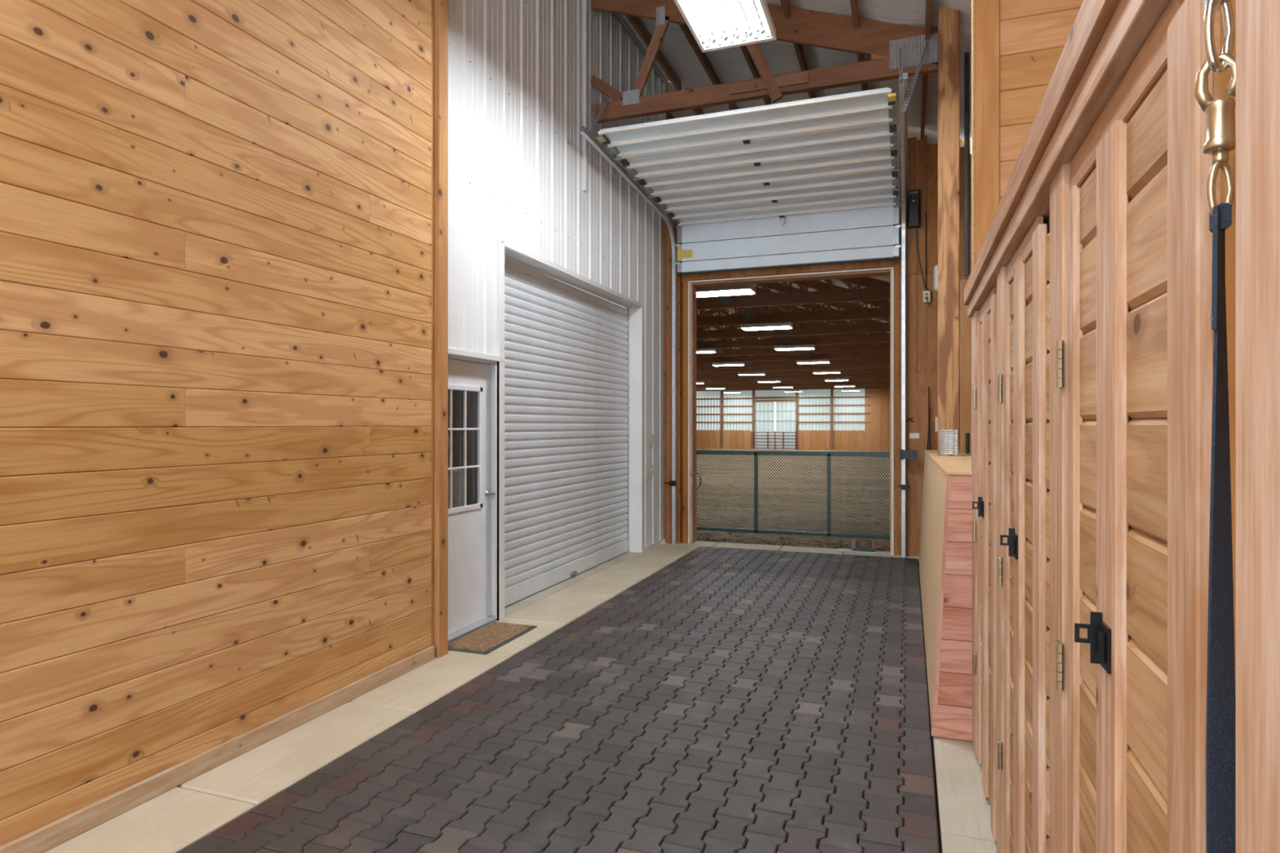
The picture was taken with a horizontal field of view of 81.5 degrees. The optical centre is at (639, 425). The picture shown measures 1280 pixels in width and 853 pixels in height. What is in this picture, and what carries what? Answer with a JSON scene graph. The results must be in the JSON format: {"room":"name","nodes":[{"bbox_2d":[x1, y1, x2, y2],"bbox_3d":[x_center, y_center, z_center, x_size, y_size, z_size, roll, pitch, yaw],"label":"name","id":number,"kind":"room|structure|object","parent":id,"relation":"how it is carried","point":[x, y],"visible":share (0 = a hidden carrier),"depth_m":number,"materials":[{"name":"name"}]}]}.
{"room":"farm building","nodes":[
{"label":"farm building","id":0,"kind":"room"},
{"bbox_2d":[0,0,448,852],"bbox_3d":[-2.529,-1.550,1.813,0.132,6.200,6.895,0,0,20],"label":"wall","id":1,"kind":"structure","parent":0,"point":[224,224],"depth_m":3.33,"materials":[{"name":"brown wood"}]},
{"bbox_2d":[449,354,477,505],"bbox_3d":[-2.442,0.255,6.302,2.330,2.710,3.100,0,0,20],"label":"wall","id":2,"kind":"structure","parent":0,"point":[450,354],"depth_m":7.62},
{"bbox_2d":[43,448,996,852],"bbox_3d":[2.168,1.782,30.779,19.200,0.457,64.580,0,0,20],"label":"floor","id":3,"kind":"structure","parent":0,"point":[698,696],"depth_m":3.70,"materials":[{"name":"rubber"}]},
{"bbox_2d":[448,622,537,654],"bbox_3d":[-1.094,1.539,5.412,0.390,0.014,0.730,0,0,20],"label":"doormat","id":4,"kind":"object","parent":3,"relation":"on","point":[487,638],"visible":0.85,"depth_m":5.35,"materials":[{"name":"brown fabric"}]},
{"bbox_2d":[696,532,889,551],"bbox_3d":[2.184,1.624,10.639,3.522,0.100,2.284,0,0,20],"label":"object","id":5,"kind":"object","parent":3,"relation":"on","point":[706,537],"visible":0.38,"depth_m":10.21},
{"bbox_2d":[836,538,884,554],"bbox_3d":[2.690,1.468,9.054,0.560,0.155,0.120,0,0,20],"label":"scraper","id":6,"kind":"object","parent":3,"relation":"on","point":[856,548],"visible":1,"depth_m":9.01,"materials":[{"name":"metal"}]},
{"bbox_2d":[926,386,929,449],"bbox_3d":[3.244,0.551,8.417,0.044,2.006,0.575,0,0,26],"label":"whip","id":7,"kind":"object","parent":3,"relation":"on","point":[928,435],"visible":0.32,"depth_m":8.56,"materials":[{"name":"black plastic"}]},
{"bbox_2d":[928,408,931,449],"bbox_3d":[3.258,0.677,8.392,0.045,1.757,0.632,0,0,25],"label":"whip","id":8,"kind":"object","parent":3,"relation":"on","point":[930,408],"visible":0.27,"depth_m":8.57,"materials":[{"name":"black plastic"}]},
{"bbox_2d":[960,279,971,453],"bbox_3d":[3.041,0.100,6.929,0.098,2.900,0.100,0,0,20],"label":"timber post","id":9,"kind":"object","parent":3,"relation":"on","point":[965,322],"visible":0.35,"depth_m":6.88,"materials":[{"name":"brown wood"}]},
{"bbox_2d":[972,286,996,840],"bbox_3d":[1.431,0.502,3.080,0.096,2.055,0.995,0,0,20],"label":"door","id":10,"kind":"structure","parent":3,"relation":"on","point":[984,320],"depth_m":3.04,"materials":[{"name":"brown wood"}]},
{"bbox_2d":[996,216,1049,852],"bbox_3d":[1.091,0.502,2.134,0.096,2.055,0.995,0,0,20],"label":"door","id":11,"kind":"structure","parent":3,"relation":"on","point":[1023,286],"depth_m":2.09,"materials":[{"name":"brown wood"}]},
{"bbox_2d":[1049,0,1220,852],"bbox_3d":[0.740,0.502,1.163,0.096,2.055,0.995,0,0,20],"label":"door","id":12,"kind":"structure","parent":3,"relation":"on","point":[1131,335],"depth_m":1.07,"materials":[{"name":"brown wood"}]},
{"bbox_2d":[1235,0,1279,852],"bbox_3d":[0.501,0.505,0.492,0.110,2.050,0.205,0,0,20],"label":"timber post","id":13,"kind":"object","parent":3,"relation":"on","point":[1257,21],"visible":1,"depth_m":0.56,"materials":[{"name":"brown wood"}]},
{"bbox_2d":[448,0,666,620],"bbox_3d":[-0.646,-1.520,7.530,0.276,6.140,5.330,0,0,20],"label":"wall","id":14,"kind":"structure","parent":0,"point":[526,188],"depth_m":6.69,"materials":[{"name":"white metal"}]},
{"bbox_2d":[448,346,505,642],"bbox_3d":[-1.331,0.500,5.500,0.164,2.100,1.046,0,0,20],"label":"door","id":15,"kind":"structure","parent":14,"relation":"in","point":[472,527],"depth_m":5.72,"materials":[{"name":"white metal"}]},
{"bbox_2d":[504,257,629,608],"bbox_3d":[-0.696,0.060,7.564,0.070,2.980,3.360,0,0,20],"label":"door","id":16,"kind":"structure","parent":14,"relation":"in","point":[566,347],"depth_m":7.33,"materials":[{"name":"metal"}]},
{"bbox_2d":[649,435,653,444],"bbox_3d":[0.147,0.184,9.344,0.014,0.120,0.110,0,0,20],"label":"wall switch","id":17,"kind":"object","parent":14,"relation":"attached to","point":[651,436],"visible":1,"depth_m":9.32,"materials":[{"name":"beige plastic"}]},
{"bbox_2d":[649,465,653,475],"bbox_3d":[0.147,0.562,9.344,0.014,0.120,0.110,0,0,20],"label":"wall switch","id":18,"kind":"object","parent":14,"relation":"attached to","point":[651,466],"visible":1,"depth_m":9.32,"materials":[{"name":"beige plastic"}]},
{"bbox_2d":[613,0,971,139],"bbox_3d":[0.212,-3.947,3.538,4.600,1.638,12.000,0,0,20],"label":"ceiling","id":19,"kind":"structure","parent":0,"point":[679,57],"depth_m":8.04,"materials":[{"name":"metal"}]},
{"bbox_2d":[673,0,776,52],"bbox_3d":[0.550,-3.446,5.138,0.578,1.055,1.248,0,0,20],"label":"ceiling light","id":20,"kind":"object","parent":19,"relation":"hanging from","point":[714,24],"visible":1,"depth_m":5.45,"materials":[{"name":"white paint"}]},
{"bbox_2d":[591,0,937,123],"bbox_3d":[1.123,-3.793,7.018,3.488,1.567,0.125,0,0,20],"label":"roof truss","id":21,"kind":"object","parent":19,"relation":"attached to","point":[882,41],"visible":0.81,"depth_m":6.90,"materials":[{"name":"brown wood"}]},
{"bbox_2d":[696,388,889,450],"bbox_3d":[12.863,-1.375,60.163,18.590,7.050,0.200,0,0,20],"label":"wall","id":22,"kind":"structure","parent":0,"point":[863,415],"depth_m":59.89,"materials":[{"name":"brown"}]},
{"bbox_2d":[754,401,795,449],"bbox_3d":[11.074,0.075,60.877,3.540,3.950,0.110,0,0,20],"label":"door","id":23,"kind":"structure","parent":22,"relation":"in","point":[783,414],"depth_m":60.86,"materials":[{"name":"grey"}]},
{"bbox_2d":[753,431,796,448],"bbox_3d":[10.981,1.249,60.619,3.540,1.382,0.100,0,0,20],"label":"gate","id":24,"kind":"object","parent":22,"relation":"attached to","point":[767,435],"visible":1,"depth_m":60.56,"materials":[{"name":"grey metal"}]},
{"bbox_2d":[666,80,962,357],"bbox_3d":[3.926,-4.936,36.098,18.300,3.161,51.820,0,0,20],"label":"ceiling","id":25,"kind":"structure","parent":0,"point":[931,137],"depth_m":10.63,"materials":[{"name":"brown wood"}]},
{"bbox_2d":[696,276,889,326],"bbox_3d":[-1.245,-4.580,21.756,18.184,3.660,0.101,0,0,20],"label":"truss","id":26,"kind":"object","parent":25,"relation":"attached to","point":[749,317],"visible":0.16,"depth_m":19.63,"materials":[{"name":"brown wood"}]},
{"bbox_2d":[740,321,792,330],"bbox_3d":[3.416,-2.676,20.029,1.320,0.146,0.560,0,0,20],"label":"light","id":27,"kind":"object","parent":26,"relation":"hanging from","point":[772,326],"visible":1,"depth_m":19.86,"materials":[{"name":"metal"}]},
{"bbox_2d":[696,280,889,339],"bbox_3d":[-0.244,-4.580,24.531,18.184,3.660,0.101,0,0,20],"label":"truss","id":28,"kind":"object","parent":25,"relation":"attached to","point":[825,328],"visible":0.18,"depth_m":22.50,"materials":[{"name":"brown wood"}]},
{"bbox_2d":[696,282,889,348],"bbox_3d":[0.756,-4.580,27.307,18.184,3.660,0.101,0,0,20],"label":"truss","id":29,"kind":"object","parent":25,"relation":"attached to","point":[833,340],"visible":0.23,"depth_m":25.62,"materials":[{"name":"brown wood"}]},
{"bbox_2d":[696,347,716,353],"bbox_3d":[2.041,-2.676,26.690,1.320,0.146,0.560,0,0,20],"label":"light","id":30,"kind":"object","parent":29,"relation":"hanging from","point":[698,350],"visible":0.53,"depth_m":26.39,"materials":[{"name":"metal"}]},
{"bbox_2d":[773,344,815,351],"bbox_3d":[5.306,-2.676,25.512,1.320,0.146,0.560,0,0,20],"label":"light","id":31,"kind":"object","parent":29,"relation":"hanging from","point":[802,347],"visible":1,"depth_m":25.36,"materials":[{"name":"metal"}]},
{"bbox_2d":[696,294,889,363],"bbox_3d":[2.757,-4.580,32.857,18.184,3.660,0.101,0,0,20],"label":"truss","id":32,"kind":"object","parent":25,"relation":"attached to","point":[846,355],"visible":0.23,"depth_m":31.44,"materials":[{"name":"brown wood"}]},
{"bbox_2d":[711,361,744,366],"bbox_3d":[3.850,-2.676,32.415,1.320,0.146,0.560,0,0,20],"label":"light","id":33,"kind":"object","parent":32,"relation":"hanging from","point":[739,363],"visible":1,"depth_m":32.27,"materials":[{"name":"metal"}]},
{"bbox_2d":[795,359,830,364],"bbox_3d":[7.262,-2.676,31.185,1.320,0.146,0.560,0,0,20],"label":"light","id":34,"kind":"object","parent":32,"relation":"hanging from","point":[822,361],"visible":1,"depth_m":31.04,"materials":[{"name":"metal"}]},
{"bbox_2d":[696,286,889,356],"bbox_3d":[1.757,-4.580,30.082,18.184,3.660,0.101,0,0,20],"label":"truss","id":35,"kind":"object","parent":25,"relation":"attached to","point":[872,347],"visible":0.17,"depth_m":28.40,"materials":[{"name":"brown wood"}]},
{"bbox_2d":[696,306,889,373],"bbox_3d":[4.758,-4.580,38.407,18.184,3.660,0.101,0,0,20],"label":"truss","id":36,"kind":"object","parent":25,"relation":"attached to","point":[707,313],"visible":0.22,"depth_m":37.38,"materials":[{"name":"brown wood"}]},
{"bbox_2d":[737,372,764,375],"bbox_3d":[5.780,-2.676,38.523,1.320,0.146,0.560,0,0,20],"label":"light","id":37,"kind":"object","parent":36,"relation":"hanging from","point":[739,373],"visible":1,"depth_m":38.36,"materials":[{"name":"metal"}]},
{"bbox_2d":[812,369,840,373],"bbox_3d":[9.349,-2.676,37.236,1.320,0.146,0.560,0,0,20],"label":"light","id":38,"kind":"object","parent":36,"relation":"hanging from","point":[839,371],"visible":1,"depth_m":37.05,"materials":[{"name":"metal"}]},
{"bbox_2d":[696,295,889,368],"bbox_3d":[3.758,-4.580,35.632,18.184,3.660,0.101,0,0,20],"label":"truss","id":39,"kind":"object","parent":25,"relation":"attached to","point":[879,360],"visible":0.18,"depth_m":34.44,"materials":[{"name":"brown wood"}]},
{"bbox_2d":[696,324,889,379],"bbox_3d":[6.760,-4.580,43.957,18.184,3.660,0.101,0,0,20],"label":"truss","id":40,"kind":"object","parent":25,"relation":"attached to","point":[874,374],"visible":0.27,"depth_m":43.17,"materials":[{"name":"brown wood"}]},
{"bbox_2d":[696,309,889,376],"bbox_3d":[5.759,-4.580,41.182,18.184,3.660,0.101,0,0,20],"label":"truss","id":41,"kind":"object","parent":25,"relation":"attached to","point":[873,370],"visible":0.2,"depth_m":40.23,"materials":[{"name":"brown wood"}]},
{"bbox_2d":[696,335,889,382],"bbox_3d":[7.760,-4.580,46.733,18.184,3.660,0.101,0,0,20],"label":"truss","id":42,"kind":"object","parent":25,"relation":"attached to","point":[724,339],"visible":0.18,"depth_m":46.06,"materials":[{"name":"brown wood"}]},
{"bbox_2d":[696,335,889,385],"bbox_3d":[8.761,-4.580,49.508,18.184,3.660,0.101,0,0,20],"label":"truss","id":43,"kind":"object","parent":25,"relation":"attached to","point":[751,338],"visible":0.16,"depth_m":48.96,"materials":[{"name":"brown wood"}]},
{"bbox_2d":[696,336,889,387],"bbox_3d":[9.761,-4.580,52.283,18.184,3.660,0.101,0,0,20],"label":"truss","id":44,"kind":"object","parent":25,"relation":"attached to","point":[775,337],"visible":0.16,"depth_m":52.01,"materials":[{"name":"brown wood"}]},
{"bbox_2d":[696,352,889,391],"bbox_3d":[11.762,-4.580,57.833,18.184,3.660,0.101,0,0,20],"label":"truss","id":45,"kind":"object","parent":25,"relation":"attached to","point":[878,387],"visible":0.16,"depth_m":57.73,"materials":[{"name":"brown wood"}]},
{"bbox_2d":[723,391,741,393],"bbox_3d":[7.427,-2.676,59.827,1.320,0.146,0.560,0,0,20],"label":"light","id":46,"kind":"object","parent":45,"relation":"hanging from","point":[725,392],"visible":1,"depth_m":59.63,"materials":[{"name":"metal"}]},
{"bbox_2d":[784,390,802,391],"bbox_3d":[11.992,-2.676,58.181,1.320,0.146,0.560,0,0,20],"label":"light","id":47,"kind":"object","parent":45,"relation":"hanging from","point":[784,390],"visible":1,"depth_m":57.95,"materials":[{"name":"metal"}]},
{"bbox_2d":[841,389,859,391],"bbox_3d":[16.064,-2.676,56.713,1.320,0.146,0.560,0,0,20],"label":"light","id":48,"kind":"object","parent":45,"relation":"hanging from","point":[842,389],"visible":1,"depth_m":56.47,"materials":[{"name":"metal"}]},
{"bbox_2d":[696,346,889,389],"bbox_3d":[10.762,-4.580,55.058,18.184,3.660,0.101,0,0,20],"label":"truss","id":49,"kind":"object","parent":25,"relation":"attached to","point":[855,385],"visible":0.2,"depth_m":54.57,"materials":[{"name":"brown wood"}]},
{"bbox_2d":[696,272,933,310],"bbox_3d":[-2.245,-4.580,18.981,18.184,3.660,0.101,0,0,20],"label":"truss","id":50,"kind":"object","parent":25,"relation":"attached to","point":[852,294],"visible":0.09,"depth_m":16.84,"materials":[{"name":"brown wood"}]},
{"bbox_3d":[-3.246,-4.580,16.206,18.184,3.660,0.101,0,0,20],"label":"truss","id":51,"kind":"object","parent":25,"relation":"attached to","visible":0},
{"bbox_2d":[696,284,755,297],"bbox_3d":[1.590,-2.676,14.734,1.320,0.146,0.560,0,0,20],"label":"light","id":52,"kind":"object","parent":51,"relation":"hanging from","point":[748,289],"visible":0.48,"depth_m":14.55,"materials":[{"name":"white plastic"}]},
{"bbox_2d":[662,83,970,543],"bbox_3d":[3.953,-2.550,36.099,18.450,9.000,51.800,0,0,20],"label":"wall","id":53,"kind":"structure","parent":0,"point":[962,142],"depth_m":8.83,"materials":[{"name":"brown wood"}]},
{"bbox_2d":[705,386,724,389],"bbox_3d":[5.415,-2.676,53.324,1.320,0.146,0.560,0,0,20],"label":"light","id":54,"kind":"object","parent":53,"relation":"attached to","point":[706,388],"visible":1,"depth_m":53.19,"materials":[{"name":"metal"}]},
{"bbox_2d":[757,379,780,382],"bbox_3d":[7.801,-2.676,44.917,1.320,0.146,0.560,0,0,20],"label":"light","id":55,"kind":"object","parent":53,"relation":"attached to","point":[764,380],"visible":1,"depth_m":44.67,"materials":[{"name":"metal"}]},
{"bbox_2d":[773,385,793,387],"bbox_3d":[9.942,-2.676,51.692,1.320,0.146,0.560,0,0,20],"label":"light","id":56,"kind":"object","parent":53,"relation":"attached to","point":[791,386],"visible":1,"depth_m":51.44,"materials":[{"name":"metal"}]},
{"bbox_2d":[824,377,848,381],"bbox_3d":[11.533,-2.676,43.571,1.320,0.146,0.560,0,0,20],"label":"light","id":57,"kind":"object","parent":53,"relation":"attached to","point":[843,379],"visible":1,"depth_m":43.44,"materials":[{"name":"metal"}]},
{"bbox_2d":[834,384,855,386],"bbox_3d":[13.848,-2.676,50.284,1.320,0.146,0.560,0,0,20],"label":"light","id":58,"kind":"object","parent":53,"relation":"attached to","point":[837,385],"visible":1,"depth_m":50.05,"materials":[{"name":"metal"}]},
{"bbox_2d":[663,137,971,556],"bbox_3d":[2.318,-0.925,9.173,4.258,4.950,0.310,0,0,20],"label":"wall","id":59,"kind":"structure","parent":0,"point":[922,372],"depth_m":8.84,"materials":[{"name":"brown wood"}]},
{"bbox_2d":[579,41,929,557],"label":"door","id":60,"kind":"structure","parent":59,"relation":"in","point":[818,165],"depth_m":8.11,"materials":[{"name":"metal"}]},
{"bbox_2d":[664,480,675,486],"bbox_3d":[0.389,0.750,9.613,0.150,0.070,0.030,0,0,20],"label":"bracket","id":61,"kind":"object","parent":60,"relation":"attached to","point":[671,482],"visible":1,"depth_m":9.59,"materials":[{"name":"black metal"}]},
{"bbox_2d":[897,484,910,489],"bbox_3d":[3.063,0.720,8.628,0.131,0.060,0.030,0,0,20],"label":"bracket","id":62,"kind":"object","parent":60,"relation":"attached to","point":[902,486],"visible":1,"depth_m":8.61,"materials":[{"name":"black metal"}]},
{"bbox_2d":[899,449,917,459],"bbox_3d":[3.105,0.340,8.597,0.190,0.120,0.080,0,0,20],"label":"bracket","id":63,"kind":"object","parent":60,"relation":"attached to","point":[904,454],"visible":1,"depth_m":8.57,"materials":[{"name":"black metal"}]},
{"bbox_2d":[696,449,889,539],"bbox_3d":[1.761,0.875,9.676,3.354,1.080,0.040,0,0,20],"label":"metal gate","id":64,"kind":"object","parent":59,"relation":"attached to","point":[755,453],"visible":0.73,"depth_m":9.59,"materials":[{"name":"green metal"}]},
{"bbox_2d":[696,472,701,489],"bbox_3d":[0.718,0.750,10.010,0.226,0.256,0.014,0,0,20],"label":"loop","id":65,"kind":"object","parent":64,"relation":"hanging from","point":[696,473],"visible":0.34,"depth_m":9.97,"materials":[{"name":"black plastic"}]},
{"bbox_2d":[909,433,919,438],"bbox_3d":[3.236,0.125,8.770,0.110,0.062,0.004,0,0,20],"label":"card","id":66,"kind":"object","parent":59,"relation":"attached to","point":[911,435],"visible":1,"depth_m":8.77,"materials":[{"name":"white paper"}]},
{"bbox_2d":[906,189,926,371],"bbox_3d":[3.232,-1.690,8.701,0.229,2.110,0.137,0,0,20],"label":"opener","id":67,"kind":"object","parent":59,"relation":"attached to","point":[913,200],"visible":0.98,"depth_m":8.67,"materials":[{"name":"black plastic"}]},
{"bbox_2d":[923,211,932,307],"bbox_3d":[3.366,-1.937,8.694,0.105,1.135,0.060,0,0,20],"label":"power outlet","id":68,"kind":"object","parent":59,"relation":"attached to","point":[926,294],"visible":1,"depth_m":8.69,"materials":[{"name":"beige plastic"}]},
{"bbox_2d":[933,264,937,291],"bbox_3d":[3.488,-1.710,8.628,0.150,0.310,0.100,0,0,20],"label":"wall lamp","id":69,"kind":"object","parent":59,"relation":"attached to","point":[935,268],"visible":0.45,"depth_m":8.61,"materials":[{"name":"white plastic"}]},
{"bbox_2d":[935,417,937,431],"bbox_3d":[3.484,-0.010,8.675,0.070,0.170,0.016,0,0,20],"label":"wall switch","id":70,"kind":"object","parent":59,"relation":"attached to","point":[936,418],"visible":0.42,"depth_m":8.68,"materials":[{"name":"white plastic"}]},
{"bbox_2d":[919,449,972,741],"bbox_3d":[2.465,0.891,5.791,0.491,1.318,4.672,0,0,20],"label":"wall","id":71,"kind":"structure","parent":0,"point":[945,557],"depth_m":3.66,"materials":[{"name":"brown wood"}]},
{"bbox_2d":[937,5,959,456],"bbox_3d":[2.562,-1.593,6.171,0.162,3.715,0.172,0,0,20],"label":"timber post","id":72,"kind":"object","parent":71,"relation":"on","point":[948,18],"visible":0.98,"depth_m":6.10,"materials":[{"name":"brown wood"}]},
{"bbox_2d":[972,316,973,742],"bbox_3d":[1.631,0.445,3.590,0.046,2.170,0.090,0,0,20],"label":"board","id":73,"kind":"object","parent":71,"relation":"attached to","point":[972,317],"visible":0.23,"depth_m":3.59,"materials":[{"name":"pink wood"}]},
{"bbox_2d":[971,0,1083,471],"bbox_3d":[2.087,-1.610,3.507,0.952,3.680,0.105,0,0,20],"label":"wall","id":74,"kind":"structure","parent":0,"point":[1017,46],"depth_m":3.58,"materials":[{"name":"brown wood"}]},
{"bbox_3d":[1.875,-0.795,2.917,0.950,4.810,11.960,0,0,20],"label":"wall","id":75,"kind":"structure","parent":0,"visible":0},
{"bbox_2d":[964,52,969,453],"bbox_3d":[2.947,-0.900,6.697,0.045,4.900,0.042,0,0,20],"label":"conduit","id":76,"kind":"object","parent":75,"relation":"attached to","point":[966,55],"visible":0.67,"depth_m":6.68,"materials":[{"name":"grey metal"}]},
{"bbox_2d":[964,0,1120,305],"bbox_3d":[0.520,-0.624,0.533,0.104,0.077,6.555,0,0,20],"label":"trim","id":77,"kind":"structure","parent":75,"relation":"attached to","point":[1093,18],"depth_m":1.45,"materials":[{"name":"brown wood"}]},
{"bbox_2d":[968,0,1171,317],"bbox_3d":[0.528,-0.555,0.530,0.086,0.060,6.555,0,0,20],"label":"trim","id":78,"kind":"structure","parent":75,"relation":"attached to","point":[1132,22],"depth_m":1.28,"materials":[{"name":"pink wood"}]},
{"bbox_2d":[1220,0,1235,697],"bbox_3d":[0.590,0.505,0.686,0.016,2.050,0.230,0,0,20],"label":"board","id":79,"kind":"object","parent":75,"relation":"attached to","point":[1225,76],"visible":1,"depth_m":0.77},
{"bbox_2d":[1194,0,1235,852],"bbox_3d":[0.561,0.376,0.706,0.054,1.769,0.032,0,0,20],"label":"strap","id":80,"kind":"object","parent":79,"relation":"hanging from","point":[1220,139],"visible":0.98,"depth_m":0.71,"materials":[{"name":"black fabric"}]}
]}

